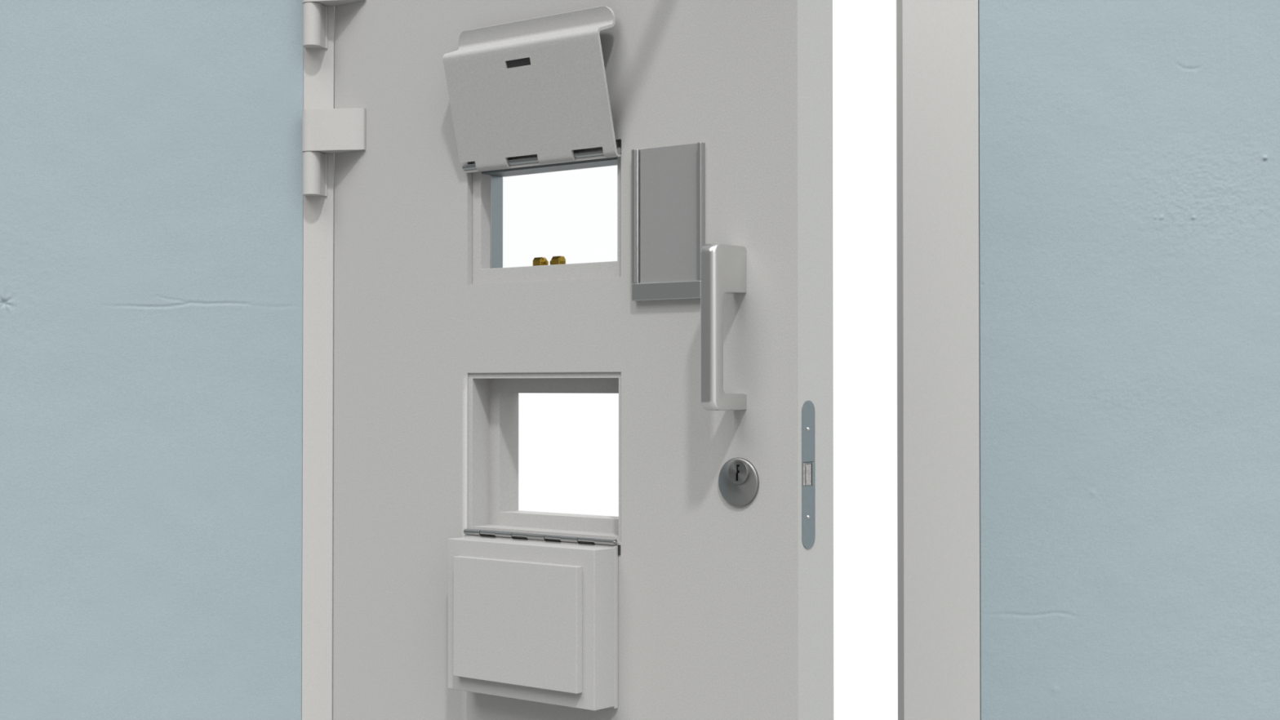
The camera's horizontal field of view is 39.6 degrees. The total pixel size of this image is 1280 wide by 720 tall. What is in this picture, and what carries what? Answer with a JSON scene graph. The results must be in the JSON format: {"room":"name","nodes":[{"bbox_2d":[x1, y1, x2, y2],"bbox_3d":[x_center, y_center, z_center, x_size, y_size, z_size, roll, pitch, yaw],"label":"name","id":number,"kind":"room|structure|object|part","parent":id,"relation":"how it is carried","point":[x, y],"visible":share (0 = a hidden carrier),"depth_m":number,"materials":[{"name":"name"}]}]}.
{"room":"prison interior","nodes":[
{"label":"prison interior","id":0,"kind":"room"},
{"bbox_2d":[0,0,1279,719],"bbox_3d":[0.100,-0.206,2.930,6.600,2.700,0.146,0,-1,0],"label":"wall","id":1,"kind":"structure","parent":0,"point":[151,154],"depth_m":2.86,"materials":[{"name":"blue paint"}]},
{"bbox_2d":[302,0,833,719],"bbox_3d":[-0.198,0.106,2.530,0.940,2.040,0.292,-1,-1,40],"label":"door","id":2,"kind":"structure","parent":1,"relation":"in","point":[708,595],"depth_m":2.49,"materials":[{"name":"metal"}]},
{"bbox_3d":[-0.176,0.372,2.518,0.240,0.174,0.012,-1,-1,40],"label":"raised panel","id":3,"kind":"part","parent":2,"relation":"part of","materials":[{"name":"grey metal"}]},
{"bbox_3d":[-0.146,0.372,2.561,0.295,0.225,0.007,-1,-1,40],"label":"plate","id":4,"kind":"part","parent":2,"relation":"part of","materials":[{"name":"grey metal"}]},
{"bbox_3d":[-0.146,-0.290,2.571,0.304,0.009,0.009,-1,-1,39],"label":"hinge rod","id":5,"kind":"part","parent":2,"relation":"part of","materials":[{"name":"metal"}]},
{"bbox_2d":[631,142,705,301],"bbox_3d":[0.038,-0.186,2.416,0.121,0.210,0.010,-1,-1,40],"label":"card holder","id":6,"kind":"object","parent":2,"relation":"attached to","point":[668,183],"visible":0.85,"depth_m":2.42,"materials":[{"name":"metal"}]},
{"bbox_3d":[-0.006,-0.198,2.451,0.009,0.185,0.008,-1,-1,39],"label":"rail","id":7,"kind":"part","parent":6,"relation":"part of","materials":[{"name":"grey metal"}]},
{"bbox_3d":[0.037,-0.094,2.414,0.121,0.024,0.008,-1,-1,39],"label":"rail","id":8,"kind":"part","parent":6,"relation":"part of","materials":[{"name":"metal"}]},
{"bbox_3d":[0.041,-0.198,2.417,0.103,0.184,0.002,-1,-1,40],"label":"card panel","id":9,"kind":"part","parent":6,"relation":"part of","materials":[{"name":"grey metal"}]},
{"bbox_3d":[0.081,-0.199,2.379,0.006,0.185,0.008,-1,-1,40],"label":"rail","id":10,"kind":"part","parent":6,"relation":"part of","materials":[{"name":"metal"}]},
{"bbox_3d":[0.109,-0.042,2.315,0.022,0.216,0.074,-1,-1,39],"label":"pull handle","id":11,"kind":"part","parent":2,"relation":"part of","materials":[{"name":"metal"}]},
{"bbox_2d":[302,0,980,719],"bbox_3d":[0.002,0.081,2.888,1.087,2.124,0.066,0,-1,0],"label":"door frame","id":12,"kind":"structure","parent":1,"relation":"attached to","point":[937,57],"depth_m":2.86,"materials":[{"name":"grey paint"}]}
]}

